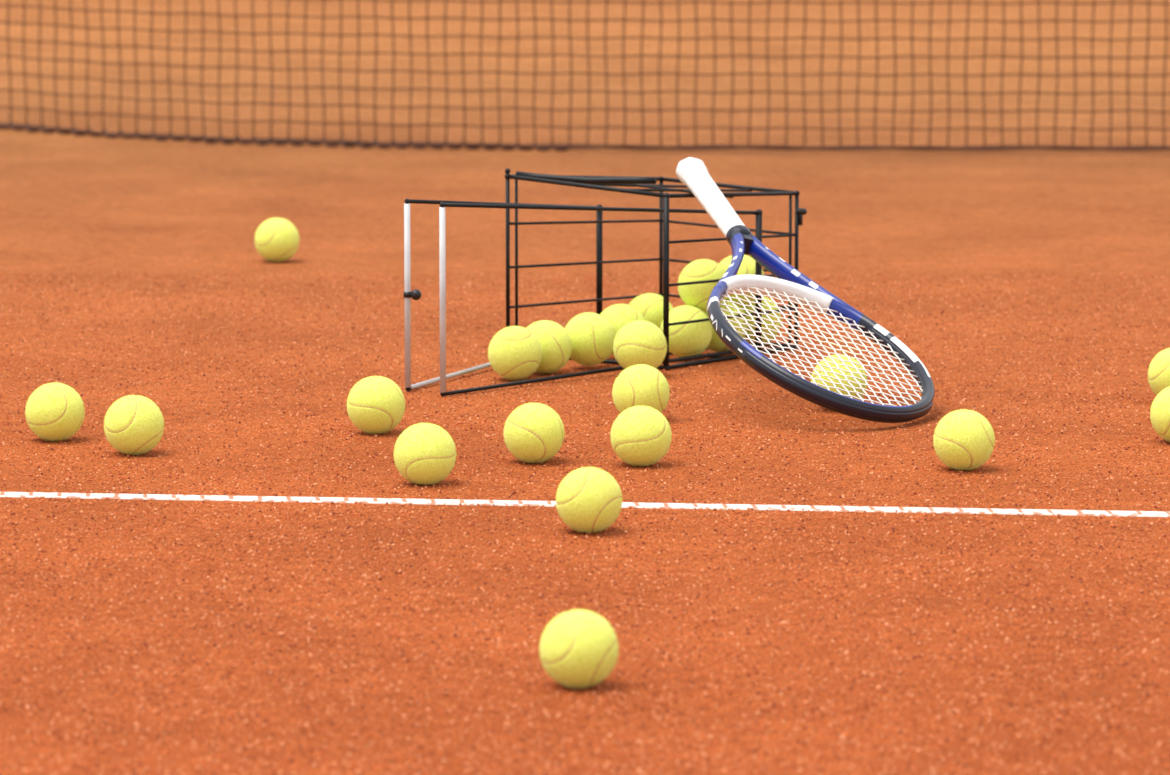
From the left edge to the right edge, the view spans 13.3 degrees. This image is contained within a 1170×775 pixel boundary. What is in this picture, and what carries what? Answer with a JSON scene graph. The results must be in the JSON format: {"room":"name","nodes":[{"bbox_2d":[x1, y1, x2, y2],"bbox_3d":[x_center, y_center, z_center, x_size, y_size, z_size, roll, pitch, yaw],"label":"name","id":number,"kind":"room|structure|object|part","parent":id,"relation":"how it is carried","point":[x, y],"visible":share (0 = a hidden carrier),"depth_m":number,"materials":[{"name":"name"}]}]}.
{"room":"clay tennis court","nodes":[
{"label":"clay tennis court","id":0,"kind":"room"},
{"bbox_2d":[0,0,1169,774],"bbox_3d":[0.000,-1.860,19.931,60.000,0.001,60.000,0,8,0],"label":"floor","id":1,"kind":"structure","parent":0,"point":[71,204],"depth_m":6.42,"materials":[{"name":"soil"}]},
{"bbox_2d":[25,382,84,441],"bbox_3d":[-0.609,0.028,5.744,0.069,0.070,0.069,-5,9,-31],"label":"tennis ball","id":2,"kind":"object","parent":1,"relation":"on","point":[55,411],"visible":1,"depth_m":5.72,"materials":[{"name":"fabric"}]},
{"bbox_2d":[104,394,163,454],"bbox_3d":[-0.509,0.042,5.640,0.070,0.070,0.069,2,8,14],"label":"tennis ball","id":3,"kind":"object","parent":1,"relation":"on","point":[133,424],"visible":1,"depth_m":5.62,"materials":[{"name":"fabric"}]},
{"bbox_2d":[254,217,299,261],"bbox_3d":[-0.469,-0.225,7.609,0.069,0.070,0.070,-7,10,-42],"label":"tennis ball","id":4,"kind":"object","parent":1,"relation":"on","point":[277,239],"visible":1,"depth_m":7.58,"materials":[{"name":"fabric"}]},
{"bbox_2d":[347,376,405,433],"bbox_3d":[-0.242,0.020,5.802,0.070,0.070,0.069,3,8,24],"label":"tennis ball","id":5,"kind":"object","parent":1,"relation":"on","point":[375,404],"visible":1,"depth_m":5.78,"materials":[{"name":"fabric"}]},
{"bbox_2d":[393,422,456,484],"bbox_3d":[-0.173,0.072,5.420,0.070,0.069,0.070,-5,9,-35],"label":"tennis ball","id":6,"kind":"object","parent":1,"relation":"on","point":[424,453],"visible":1,"depth_m":5.40,"materials":[{"name":"fabric"}]},
{"bbox_2d":[488,326,542,380],"bbox_3d":[-0.088,-0.043,6.262,0.070,0.070,0.069,8,11,44],"label":"tennis ball","id":7,"kind":"object","parent":1,"relation":"on","point":[515,353],"visible":1,"depth_m":6.24,"materials":[{"name":"fabric"}]},
{"bbox_2d":[503,402,564,463],"bbox_3d":[-0.057,0.051,5.577,0.069,0.070,0.069,4,9,28],"label":"tennis ball","id":8,"kind":"object","parent":1,"relation":"on","point":[533,433],"visible":1,"depth_m":5.55,"materials":[{"name":"fabric"}]},
{"bbox_2d":[526,320,571,373],"bbox_3d":[-0.051,-0.051,6.321,0.069,0.070,0.069,4,9,27],"label":"tennis ball","id":9,"kind":"object","parent":1,"relation":"on","point":[555,341],"visible":0.72,"depth_m":6.30,"materials":[{"name":"fabric"}]},
{"bbox_2d":[539,609,618,688],"bbox_3d":[-0.005,0.225,4.295,0.070,0.070,0.069,3,8,23],"label":"tennis ball","id":10,"kind":"object","parent":1,"relation":"on","point":[579,648],"visible":1,"depth_m":4.27,"materials":[{"name":"fabric"}]},
{"bbox_2d":[0,273,1169,774],"bbox_3d":[-0.002,0.072,5.661,2.109,0.005,3.603,0,8,0],"label":"clay piece","id":11,"kind":"object","parent":1,"relation":"on","point":[319,675],"visible":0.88,"depth_m":4.83,"materials":[{"name":"brown"}]},
{"bbox_2d":[0,0,1169,150],"bbox_3d":[-0.076,-0.935,9.668,3.630,0.921,0.484,2,8,15],"label":"net","id":12,"kind":"object","parent":1,"relation":"on","point":[159,137],"visible":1,"depth_m":9.49,"materials":[{"name":"brown fabric"}]},
{"bbox_2d":[0,492,1169,516],"bbox_3d":[-0.008,0.123,5.284,8.000,0.002,0.028,1,8,6],"label":"court line","id":13,"kind":"object","parent":1,"relation":"on","point":[2,494],"visible":0.95,"depth_m":5.28,"materials":[{"name":"white paint"}]},
{"bbox_2d":[555,467,622,532],"bbox_3d":[0.004,0.115,5.104,0.069,0.070,0.069,4,9,28],"label":"tennis ball","id":14,"kind":"object","parent":1,"relation":"on","point":[588,499],"visible":1,"depth_m":5.08,"materials":[{"name":"fabric"}]},
{"bbox_2d":[403,168,806,395],"bbox_3d":[-0.025,-0.149,6.401,0.275,0.244,0.657,7,10,43],"label":"basket","id":15,"kind":"object","parent":1,"relation":"on","point":[591,182],"visible":0.87,"depth_m":6.44,"materials":[{"name":"black metal"}]},
{"bbox_3d":[-0.212,-0.114,6.141,0.022,0.014,0.013,2,8,11],"label":"knob","id":16,"kind":"part","parent":15,"relation":"part of","materials":[{"name":"black plastic"}]},
{"bbox_3d":[-0.099,-0.147,6.392,0.010,0.239,0.564,4,9,25],"label":"handle","id":17,"kind":"part","parent":15,"relation":"part of","materials":[{"name":"black paint"}]},
{"bbox_3d":[0.002,-0.174,6.607,0.281,0.234,0.007,-7,11,-43],"label":"panel","id":18,"kind":"part","parent":15,"relation":"part of","materials":[{"name":"black paint"}]},
{"bbox_2d":[564,312,615,365],"bbox_3d":[0.005,-0.062,6.369,0.070,0.070,0.069,-6,10,-39],"label":"tennis ball","id":19,"kind":"object","parent":15,"relation":"in","point":[592,335],"visible":0.91,"depth_m":6.34,"materials":[{"name":"fabric"}]},
{"bbox_3d":[0.027,-0.133,6.287,0.559,0.239,0.009,-7,11,-43],"label":"handle","id":20,"kind":"part","parent":15,"relation":"part of","materials":[{"name":"black paint"}]},
{"bbox_2d":[600,304,644,354],"bbox_3d":[0.046,-0.074,6.462,0.069,0.070,0.070,6,10,36],"label":"tennis ball","id":21,"kind":"object","parent":15,"relation":"in","point":[618,315],"visible":0.27,"depth_m":6.44,"materials":[{"name":"fabric"}]},
{"bbox_2d":[613,319,666,368],"bbox_3d":[0.069,-0.051,6.289,0.069,0.070,0.069,7,10,40],"label":"tennis ball","id":22,"kind":"object","parent":15,"relation":"in","point":[638,341],"visible":0.86,"depth_m":6.26,"materials":[{"name":"fabric"}]},
{"bbox_2d":[629,293,672,327],"bbox_3d":[0.086,-0.090,6.579,0.070,0.070,0.069,1,8,11],"label":"tennis ball","id":23,"kind":"object","parent":15,"relation":"in","point":[650,305],"visible":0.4,"depth_m":6.55,"materials":[{"name":"fabric"}]},
{"bbox_3d":[0.094,-0.261,6.511,0.253,0.026,0.255,0,8,0],"label":"panel","id":24,"kind":"part","parent":15,"relation":"part of","materials":[{"name":"black paint"}]},
{"bbox_2d":[660,305,712,356],"bbox_3d":[0.131,-0.072,6.446,0.069,0.070,0.070,3,8,19],"label":"tennis ball","id":25,"kind":"object","parent":15,"relation":"in","point":[690,339],"visible":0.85,"depth_m":6.42,"materials":[{"name":"fabric"}]},
{"bbox_3d":[0.095,-0.049,6.539,0.283,0.006,0.213,-2,8,-15],"label":"panel","id":26,"kind":"part","parent":15,"relation":"part of","materials":[{"name":"black paint"}]},
{"bbox_2d":[678,259,726,311],"bbox_3d":[0.154,-0.132,6.467,0.069,0.070,0.069,2,8,17],"label":"tennis ball","id":27,"kind":"object","parent":15,"relation":"in","point":[695,295],"visible":0.7,"depth_m":6.44,"materials":[{"name":"fabric"}]},
{"bbox_2d":[704,302,747,351],"bbox_3d":[0.177,-0.080,6.502,0.069,0.069,0.069,-2,8,-14],"label":"tennis ball","id":28,"kind":"object","parent":15,"relation":"in","point":[716,344],"visible":0.41,"depth_m":6.48,"materials":[{"name":"fabric"}]},
{"bbox_3d":[0.190,-0.166,6.628,0.230,0.213,0.005,6,10,40],"label":"panel","id":29,"kind":"part","parent":15,"relation":"part of","materials":[{"name":"black paint"}]},
{"bbox_3d":[0.191,-0.148,6.450,0.180,0.225,0.216,0,8,0],"label":"panel","id":30,"kind":"part","parent":15,"relation":"part of","materials":[{"name":"black paint"}]},
{"bbox_2d":[719,254,763,306],"bbox_3d":[0.201,-0.140,6.523,0.070,0.070,0.069,-3,8,-22],"label":"tennis ball","id":31,"kind":"object","parent":15,"relation":"in","point":[747,266],"visible":0.3,"depth_m":6.50,"materials":[{"name":"fabric"}]},
{"bbox_2d":[738,296,781,344],"bbox_3d":[0.224,-0.087,6.559,0.069,0.069,0.070,5,9,35],"label":"tennis ball","id":32,"kind":"object","parent":15,"relation":"in","point":[765,297],"visible":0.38,"depth_m":6.53,"materials":[{"name":"fabric"}]},
{"bbox_2d":[610,405,671,466],"bbox_3d":[0.062,0.054,5.554,0.070,0.070,0.070,3,8,20],"label":"tennis ball","id":33,"kind":"object","parent":1,"relation":"on","point":[640,435],"visible":1,"depth_m":5.53,"materials":[{"name":"fabric"}]},
{"bbox_2d":[612,364,669,412],"bbox_3d":[0.066,0.006,5.904,0.069,0.070,0.069,-3,8,-19],"label":"tennis ball","id":34,"kind":"object","parent":1,"relation":"on","point":[638,385],"visible":0.77,"depth_m":5.88,"materials":[{"name":"fabric"}]},
{"bbox_2d":[676,157,934,422],"bbox_3d":[0.271,-0.124,6.115,0.271,0.262,0.647,-1,8,-4],"label":"tennis racket","id":35,"kind":"object","parent":1,"relation":"on","point":[790,285],"visible":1,"depth_m":6.02,"materials":[{"name":"white"}]},
{"bbox_3d":[0.261,-0.079,6.026,0.280,0.023,0.481,12,22,-24],"label":"frame","id":36,"kind":"part","parent":35,"relation":"part of","materials":[{"name":"blue"}]},
{"bbox_2d":[811,354,867,400],"bbox_3d":[0.305,-0.006,5.996,0.070,0.069,0.069,2,8,18],"label":"tennis ball","id":37,"kind":"object","parent":1,"relation":"on","point":[834,356],"visible":0.41,"depth_m":5.97,"materials":[{"name":"fabric"}]},
{"bbox_2d":[933,409,995,470],"bbox_3d":[0.419,0.058,5.524,0.069,0.070,0.069,-5,9,-33],"label":"tennis ball","id":38,"kind":"object","parent":1,"relation":"on","point":[963,439],"visible":1,"depth_m":5.50,"materials":[{"name":"fabric"}]},
{"bbox_2d":[1147,347,1169,394],"bbox_3d":[0.717,-0.015,6.064,0.069,0.070,0.070,-7,10,-41],"label":"tennis ball","id":39,"kind":"object","parent":1,"relation":"on","point":[1158,373],"visible":0.84,"depth_m":6.04,"materials":[{"name":"fabric"}]},
{"bbox_2d":[1150,386,1169,441],"bbox_3d":[0.682,0.030,5.728,0.070,0.070,0.069,3,8,22],"label":"tennis ball","id":40,"kind":"object","parent":1,"relation":"on","point":[1160,408],"visible":1,"depth_m":5.71,"materials":[{"name":"fabric"}]}
]}

